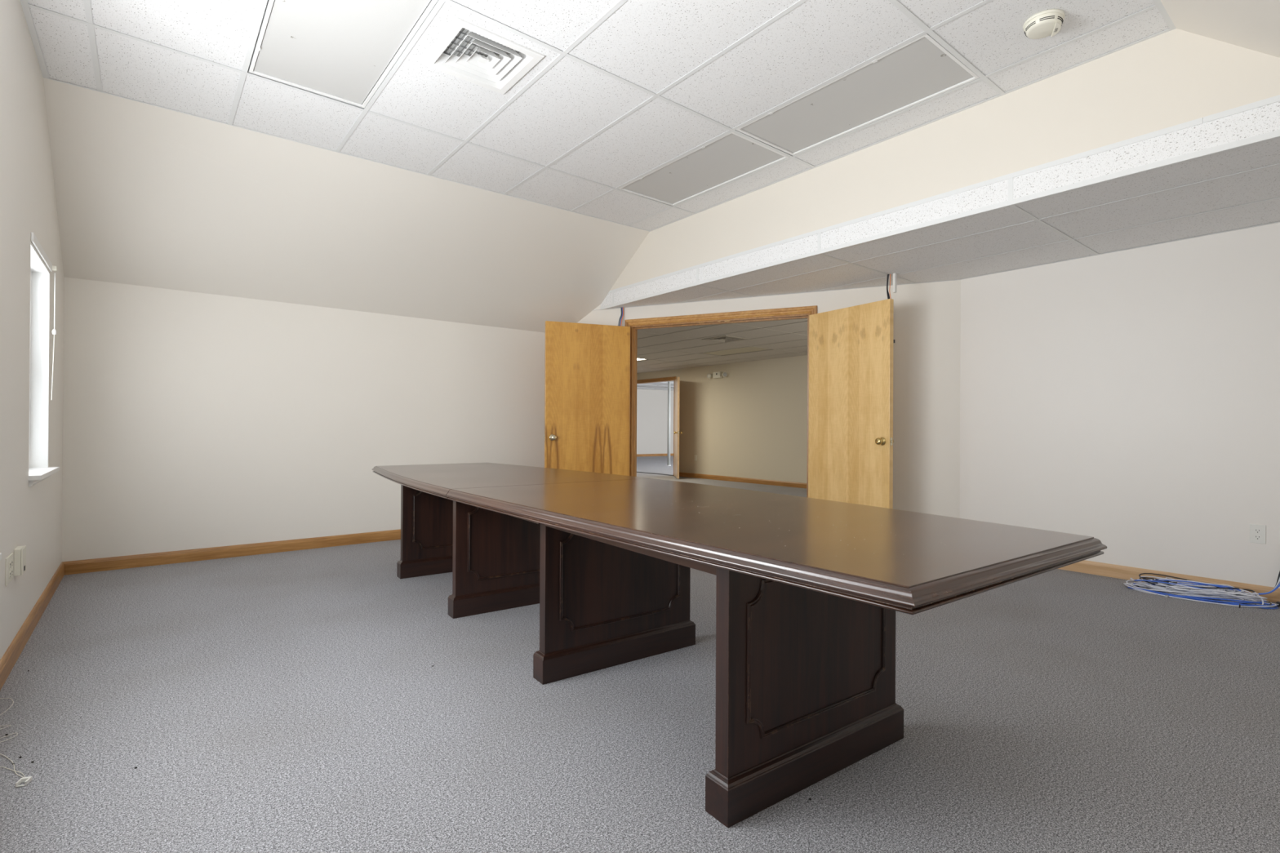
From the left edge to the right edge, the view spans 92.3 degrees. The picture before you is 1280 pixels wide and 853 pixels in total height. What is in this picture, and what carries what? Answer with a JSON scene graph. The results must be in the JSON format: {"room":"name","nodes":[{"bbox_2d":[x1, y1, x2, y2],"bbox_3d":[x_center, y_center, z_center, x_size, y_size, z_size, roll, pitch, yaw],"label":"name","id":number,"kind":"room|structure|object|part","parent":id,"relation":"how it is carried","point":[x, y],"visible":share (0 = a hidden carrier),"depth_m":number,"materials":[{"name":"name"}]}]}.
{"room":"conference room","nodes":[
{"label":"conference room","id":0,"kind":"room"},
{"bbox_2d":[0,0,64,660],"bbox_3d":[-2.017,-0.542,1.682,0.160,3.100,6.650,0,0,-39],"label":"wall","id":1,"kind":"structure","parent":0,"point":[31,517],"depth_m":2.79,"materials":[{"name":"paint"}]},
{"bbox_2d":[4,552,13,586],"bbox_3d":[-2.614,0.591,2.551,0.009,0.112,0.150,0,0,-39],"label":"wall outlet","id":2,"kind":"object","parent":1,"relation":"attached to","point":[9,560],"visible":1,"depth_m":2.52,"materials":[{"name":"beige plastic"}]},
{"bbox_2d":[13,545,26,576],"bbox_3d":[-2.716,0.588,2.694,0.030,0.116,0.100,0,0,-39],"label":"box","id":3,"kind":"object","parent":1,"relation":"attached to","point":[20,552],"visible":1,"depth_m":2.66,"materials":[{"name":"beige plastic"}]},
{"bbox_2d":[0,562,64,690],"bbox_3d":[-1.958,0.964,1.734,0.014,0.089,6.213,0,0,-39],"label":"baseboard","id":4,"kind":"structure","parent":1,"relation":"attached to","point":[11,655],"depth_m":2.90,"materials":[{"name":"brown wood"}]},
{"bbox_2d":[28,244,59,486],"bbox_3d":[-3.231,-0.301,3.259,0.170,1.185,0.812,0,0,-39],"label":"window","id":5,"kind":"structure","parent":1,"relation":"in","point":[39,470],"depth_m":3.53,"materials":[{"name":"white glass"}]},
{"bbox_3d":[-3.268,-0.319,3.208,0.050,1.150,0.755,0,0,-39],"label":"frame","id":6,"kind":"part","parent":5,"relation":"part of","materials":[{"name":"white wood"}]},
{"bbox_2d":[31,231,57,399],"bbox_3d":[-3.177,-0.548,3.284,0.031,0.790,0.760,0,0,-39],"label":"window blind","id":7,"kind":"object","parent":5,"relation":"attached to","point":[34,240],"visible":1,"depth_m":3.49,"materials":[{"name":"white plastic"}]},
{"bbox_3d":[-3.398,-0.343,3.559,0.005,0.380,0.022,0,0,-12],"label":"pull cord","id":8,"kind":"part","parent":7,"relation":"part of","materials":[{"name":"white plastic"}]},
{"bbox_3d":[-3.215,0.249,3.273,0.120,0.024,0.812,0,0,-39],"label":"sill","id":9,"kind":"part","parent":5,"relation":"part of","materials":[{"name":"white wood"}]},
{"bbox_2d":[62,276,545,561],"bbox_3d":[-2.479,-0.023,5.391,4.085,2.080,0.120,0,0,-39],"label":"wall","id":10,"kind":"structure","parent":0,"point":[192,420],"depth_m":4.89,"materials":[{"name":"paint"}]},
{"bbox_2d":[62,528,400,575],"bbox_3d":[-2.382,0.973,5.384,3.920,0.089,0.014,0,0,-39],"label":"baseboard","id":11,"kind":"structure","parent":10,"relation":"attached to","point":[78,566],"depth_m":4.71,"materials":[{"name":"brown wood"}]},
{"bbox_2d":[43,77,648,332],"bbox_3d":[-1.942,-1.487,4.991,4.285,0.978,1.322,0,0,-39],"label":"wall","id":12,"kind":"structure","parent":0,"point":[147,195],"depth_m":4.51,"materials":[{"name":"paint"}]},
{"bbox_2d":[20,0,1176,231],"bbox_3d":[-0.363,-1.913,3.071,4.342,0.121,4.250,0,0,-39],"label":"ceiling","id":13,"kind":"structure","parent":0,"point":[620,91],"depth_m":3.23,"materials":[{"name":"white tile"}]},
{"bbox_2d":[248,0,438,107],"bbox_3d":[-1.465,-1.897,2.954,0.574,0.076,1.180,0,0,-39],"label":"ceiling light","id":14,"kind":"object","parent":13,"relation":"attached to","point":[344,51],"visible":0.96,"depth_m":2.99,"materials":[{"name":"white plastic"}]},
{"bbox_2d":[422,17,544,94],"bbox_3d":[-0.793,-1.904,3.111,0.450,0.110,0.450,0,0,-39],"label":"ceiling vent","id":15,"kind":"object","parent":13,"relation":"in","point":[499,73],"visible":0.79,"depth_m":3.13,"materials":[{"name":"white metal"}]},
{"bbox_2d":[617,131,788,205],"bbox_3d":[0.426,-1.883,4.500,0.576,0.076,1.197,0,0,-39],"label":"ceiling light","id":16,"kind":"object","parent":13,"relation":"attached to","point":[731,157],"visible":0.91,"depth_m":4.44,"materials":[{"name":"grey plastic"}]},
{"bbox_2d":[735,33,979,155],"bbox_3d":[1.195,-1.881,3.541,0.576,0.076,1.204,0,0,-39],"label":"ceiling light","id":17,"kind":"object","parent":13,"relation":"attached to","point":[921,69],"visible":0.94,"depth_m":3.46,"materials":[{"name":"grey plastic"}]},
{"bbox_2d":[1022,8,1065,39],"bbox_3d":[1.834,-1.817,2.795,0.160,0.056,0.160,0,0,-39],"label":"smoke detector","id":18,"kind":"object","parent":13,"relation":"attached to","point":[1046,23],"visible":1,"depth_m":2.76,"materials":[{"name":"beige plastic"}]},
{"bbox_2d":[0,455,1279,852],"bbox_3d":[1.349,1.118,12.297,19.500,0.120,19.500,0,0,-39],"label":"floor","id":19,"kind":"structure","parent":0,"point":[295,701],"depth_m":2.06,"materials":[{"name":"carpet"}]},
{"bbox_2d":[0,697,31,787],"bbox_3d":[-2.058,1.002,1.984,0.842,0.012,0.087,0,0,42],"label":"blind cord","id":20,"kind":"object","parent":19,"relation":"on","point":[26,780],"visible":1,"depth_m":1.77,"materials":[{"name":"white plastic"}]},
{"bbox_3d":[-2.048,1.006,1.982,0.039,0.002,0.068,0,0,28],"label":"cord","id":21,"kind":"part","parent":20,"relation":"part of","materials":[{"name":"beige fabric"}]},
{"bbox_3d":[-1.897,1.007,1.843,0.305,0.002,0.022,0,0,29],"label":"cord","id":22,"kind":"part","parent":20,"relation":"part of","materials":[{"name":"beige fabric"}]},
{"bbox_3d":[-1.834,1.007,1.792,0.158,0.002,0.025,0,0,14],"label":"cord","id":23,"kind":"part","parent":20,"relation":"part of","materials":[{"name":"beige fabric"}]},
{"bbox_2d":[666,381,671,466],"bbox_3d":[0.790,-0.138,16.763,0.120,2.412,0.120,0,0,-39],"label":"support column","id":24,"kind":"structure","parent":19,"relation":"on","point":[668,382],"depth_m":16.73,"materials":[{"name":"white paint"}]},
{"bbox_2d":[371,462,1106,827],"bbox_3d":[-0.338,0.656,3.073,1.280,0.730,4.219,0,0,-36],"label":"conference table","id":25,"kind":"object","parent":19,"relation":"on","point":[810,592],"visible":1,"depth_m":1.89,"materials":[{"name":"brown wood"}]},
{"bbox_3d":[-0.985,0.315,3.975,1.197,0.044,1.993,0,0,-36],"label":"edge moulding","id":26,"kind":"part","parent":25,"relation":"part of","materials":[{"name":"brown wood"}]},
{"bbox_3d":[-1.302,0.964,4.368,0.792,0.113,0.087,0,0,-36],"label":"leg","id":27,"kind":"part","parent":25,"relation":"part of","materials":[{"name":"brown wood"}]},
{"bbox_3d":[-1.300,0.628,4.369,0.756,0.584,0.049,0,0,-36],"label":"leg panel","id":28,"kind":"part","parent":25,"relation":"part of","materials":[{"name":"brown wood"}]},
{"bbox_3d":[-1.284,0.626,4.347,0.627,0.428,0.008,0,0,-36],"label":"panel moulding","id":29,"kind":"part","parent":25,"relation":"part of","materials":[{"name":"brown wood"}]},
{"bbox_3d":[-0.692,0.964,3.521,0.792,0.113,0.087,0,0,-36],"label":"leg","id":30,"kind":"part","parent":25,"relation":"part of","materials":[{"name":"brown wood"}]},
{"bbox_3d":[-0.690,0.629,3.522,0.756,0.584,0.049,0,0,-36],"label":"leg panel","id":31,"kind":"part","parent":25,"relation":"part of","materials":[{"name":"brown wood"}]},
{"bbox_3d":[-0.674,0.626,3.500,0.627,0.428,0.008,0,0,-36],"label":"panel moulding","id":32,"kind":"part","parent":25,"relation":"part of","materials":[{"name":"brown wood"}]},
{"bbox_3d":[-0.086,0.965,2.690,0.792,0.113,0.087,0,0,-36],"label":"leg","id":33,"kind":"part","parent":25,"relation":"part of","materials":[{"name":"brown wood"}]},
{"bbox_3d":[-0.085,0.629,2.691,0.756,0.584,0.049,0,0,-36],"label":"leg panel","id":34,"kind":"part","parent":25,"relation":"part of","materials":[{"name":"brown wood"}]},
{"bbox_3d":[-0.069,0.627,2.669,0.627,0.428,0.008,0,0,-36],"label":"panel moulding","id":35,"kind":"part","parent":25,"relation":"part of","materials":[{"name":"brown wood"}]},
{"bbox_3d":[-0.072,0.364,2.039,0.030,0.061,1.020,0,0,-36],"label":"rail","id":36,"kind":"part","parent":25,"relation":"part of","materials":[{"name":"brown wood"}]},
{"bbox_3d":[0.242,0.316,2.265,1.198,0.044,2.205,0,0,-36],"label":"edge moulding","id":37,"kind":"part","parent":25,"relation":"part of","materials":[{"name":"brown wood"}]},
{"bbox_3d":[0.520,0.966,1.826,0.792,0.113,0.087,0,0,-36],"label":"leg","id":38,"kind":"part","parent":25,"relation":"part of","materials":[{"name":"brown wood"}]},
{"bbox_3d":[0.522,0.630,1.827,0.756,0.584,0.049,0,0,-36],"label":"leg panel","id":39,"kind":"part","parent":25,"relation":"part of","materials":[{"name":"brown wood"}]},
{"bbox_3d":[0.538,0.628,1.805,0.627,0.428,0.008,0,0,-36],"label":"panel moulding","id":40,"kind":"part","parent":25,"relation":"part of","materials":[{"name":"brown wood"}]},
{"bbox_2d":[1123,571,1279,608],"bbox_3d":[3.438,0.868,3.748,0.764,0.350,0.329,0,0,45],"label":"cable bundle","id":41,"kind":"object","parent":19,"relation":"on","point":[1208,593],"visible":1,"depth_m":3.71,"materials":[{"name":"blue plastic"}]},
{"bbox_2d":[636,389,673,453],"bbox_3d":[-0.541,-0.274,21.783,8.666,2.700,0.119,0,0,-32],"label":"wall","id":42,"kind":"structure","parent":0,"point":[651,404],"depth_m":22.37,"materials":[{"name":"paint"}]},
{"bbox_2d":[636,453,673,456],"bbox_3d":[-0.507,1.032,21.726,8.250,0.089,0.014,0,0,-32],"label":"baseboard","id":43,"kind":"structure","parent":42,"relation":"attached to","point":[637,455],"depth_m":22.35,"materials":[{"name":"brown wood"}]},
{"bbox_2d":[636,381,673,391],"bbox_3d":[2.215,-1.375,18.371,8.580,0.088,10.100,0,0,-39],"label":"ceiling","id":44,"kind":"structure","parent":0,"point":[658,385],"depth_m":20.59,"materials":[{"name":"tile"}]},
{"bbox_2d":[636,355,807,483],"bbox_3d":[2.302,-0.240,11.329,0.120,2.600,11.600,0,0,-39],"label":"wall","id":45,"kind":"structure","parent":0,"point":[749,422],"depth_m":11.59,"materials":[{"name":"paint"}]},
{"bbox_2d":[636,376,676,475],"bbox_3d":[0.283,-0.007,13.831,0.140,2.127,1.692,0,0,-39],"label":"trim","id":46,"kind":"structure","parent":45,"relation":"attached to","point":[673,378],"depth_m":13.39,"materials":[{"name":"brown wood"}]},
{"bbox_3d":[0.744,-0.006,13.159,0.019,2.127,0.066,0,0,-39],"label":"casing leg","id":47,"kind":"part","parent":46,"relation":"part of","materials":[{"name":"brown wood"}]},
{"bbox_2d":[674,377,682,478],"bbox_3d":[0.761,0.028,12.709,0.172,2.033,0.878,0,0,-1],"label":"door","id":48,"kind":"structure","parent":45,"relation":"in","point":[677,382],"depth_m":12.39,"materials":[{"name":"brown wood"}]},
{"bbox_2d":[706,371,727,378],"bbox_3d":[1.517,-1.017,12.134,0.107,0.120,0.514,0,0,-39],"label":"emergency light","id":49,"kind":"object","parent":45,"relation":"attached to","point":[719,374],"visible":1,"depth_m":12.09,"materials":[{"name":"beige plastic"}]},
{"bbox_2d":[679,471,806,488],"bbox_3d":[3.294,1.016,9.972,0.014,0.089,8.040,0,0,-39],"label":"baseboard","id":50,"kind":"structure","parent":45,"relation":"attached to","point":[800,485],"depth_m":11.58,"materials":[{"name":"brown wood"}]},
{"bbox_2d":[577,280,960,518],"bbox_3d":[0.886,-0.414,5.922,3.930,2.900,0.120,0,0,24],"label":"wall","id":51,"kind":"structure","parent":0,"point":[927,315],"depth_m":5.20,"materials":[{"name":"paint"}]},
{"bbox_2d":[543,320,630,475],"bbox_3d":[-0.521,0.001,6.092,0.879,2.033,0.172,0,0,-21],"label":"door","id":52,"kind":"structure","parent":51,"relation":"in","point":[587,366],"depth_m":6.08,"materials":[{"name":"orange wood"}]},
{"bbox_3d":[-0.834,0.106,5.912,0.064,0.064,0.066,0,0,-21],"label":"knob","id":53,"kind":"part","parent":52,"relation":"part of","materials":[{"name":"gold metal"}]},
{"bbox_2d":[624,305,817,497],"bbox_3d":[0.739,-0.028,5.976,1.914,2.127,0.141,0,0,24],"label":"door frame","id":54,"kind":"structure","parent":51,"relation":"attached to","point":[794,313],"depth_m":6.05,"materials":[{"name":"brown wood"}]},
{"bbox_3d":[-0.130,-0.031,6.297,0.066,2.127,0.019,0,0,24],"label":"casing leg","id":55,"kind":"part","parent":54,"relation":"part of","materials":[{"name":"brown wood"}]},
{"bbox_3d":[1.558,-0.025,5.544,0.066,2.127,0.019,0,0,24],"label":"casing leg","id":56,"kind":"part","parent":54,"relation":"part of","materials":[{"name":"brown wood"}]},
{"bbox_2d":[808,298,894,509],"bbox_3d":[1.756,0.013,5.177,0.176,2.028,0.853,0,0,-31],"label":"door","id":57,"kind":"structure","parent":51,"relation":"in","point":[851,441],"depth_m":5.12,"materials":[{"name":"brown wood"}]},
{"bbox_3d":[1.891,0.117,4.848,0.066,0.064,0.064,0,0,-31],"label":"knob","id":58,"kind":"part","parent":57,"relation":"part of","materials":[{"name":"gold metal"}]},
{"bbox_2d":[595,94,1279,373],"bbox_3d":[0.781,-1.295,8.743,5.540,0.173,13.730,0,0,-39],"label":"ceiling","id":59,"kind":"structure","parent":0,"point":[1219,172],"depth_m":3.84,"materials":[{"name":"white tile"}]},
{"bbox_2d":[617,307,623,325],"bbox_3d":[-0.197,-1.114,6.298,0.047,0.216,0.052,0,0,26],"label":"wires","id":60,"kind":"object","parent":59,"relation":"hanging from","point":[621,308],"visible":0.9,"depth_m":6.30,"materials":[{"name":"black rubber"}]},
{"bbox_2d":[701,335,749,342],"bbox_3d":[1.204,-1.282,8.679,0.470,0.110,0.470,0,0,-39],"label":"ceiling vent","id":61,"kind":"object","parent":59,"relation":"in","point":[724,339],"visible":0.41,"depth_m":8.67,"materials":[{"name":"metal"}]},
{"bbox_2d":[886,274,891,298],"bbox_3d":[1.976,-1.107,4.883,0.031,0.217,0.075,0,0,17],"label":"wires","id":62,"kind":"object","parent":59,"relation":"hanging from","point":[887,277],"visible":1,"depth_m":4.90,"materials":[{"name":"black rubber"}]},
{"bbox_2d":[893,273,896,293],"bbox_3d":[2.022,-1.140,4.881,0.026,0.150,0.020,0,0,-39],"label":"channel","id":63,"kind":"object","parent":59,"relation":"hanging from","point":[894,274],"visible":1,"depth_m":4.87,"materials":[{"name":"white plastic"}]},
{"bbox_3d":[2.874,-1.377,2.338,0.006,0.026,1.095,0,0,-39],"label":"trim","id":64,"kind":"part","parent":59,"relation":"part of","materials":[{"name":"paint"}]},
{"bbox_2d":[609,28,1279,290],"bbox_3d":[1.380,-1.678,4.302,0.120,0.576,6.250,0,0,-39],"label":"wall","id":65,"kind":"structure","parent":0,"point":[1176,76],"depth_m":3.45,"materials":[{"name":"beige paint"}]},
{"bbox_2d":[960,222,1279,588],"bbox_3d":[3.602,-0.256,3.960,0.120,2.600,2.934,0,0,-39],"label":"wall","id":66,"kind":"structure","parent":0,"point":[1128,401],"depth_m":4.16,"materials":[{"name":"paint"}]},
{"bbox_2d":[1057,560,1279,602],"bbox_3d":[3.517,1.000,3.948,0.014,0.089,2.820,0,0,-39],"label":"baseboard","id":67,"kind":"structure","parent":66,"relation":"attached to","point":[1102,569],"depth_m":4.14,"materials":[{"name":"brown wood"}]},
{"bbox_2d":[1249,524,1266,544],"bbox_3d":[3.719,0.647,3.703,0.009,0.113,0.070,0,0,-39],"label":"wall outlet","id":68,"kind":"object","parent":66,"relation":"attached to","point":[1257,532],"visible":1,"depth_m":3.70,"materials":[{"name":"white plastic"}]},
{"bbox_2d":[1253,528,1261,533],"bbox_3d":[3.717,0.628,3.701,0.003,0.028,0.034,0,0,-39],"label":"receptacle","id":69,"kind":"object","parent":68,"relation":"attached to","point":[1255,530],"depth_m":3.70,"materials":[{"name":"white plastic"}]},
{"bbox_2d":[1253,534,1261,539],"bbox_3d":[3.717,0.667,3.701,0.003,0.028,0.034,0,0,-39],"label":"receptacle","id":70,"kind":"object","parent":68,"relation":"attached to","point":[1255,536],"depth_m":3.70,"materials":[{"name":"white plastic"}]},
{"bbox_2d":[1160,0,1279,57],"bbox_3d":[1.226,-1.384,1.038,4.285,1.175,1.297,0,0,-39],"label":"wall","id":71,"kind":"structure","parent":0,"point":[1252,24],"depth_m":2.52,"materials":[{"name":"paint"}]}
]}

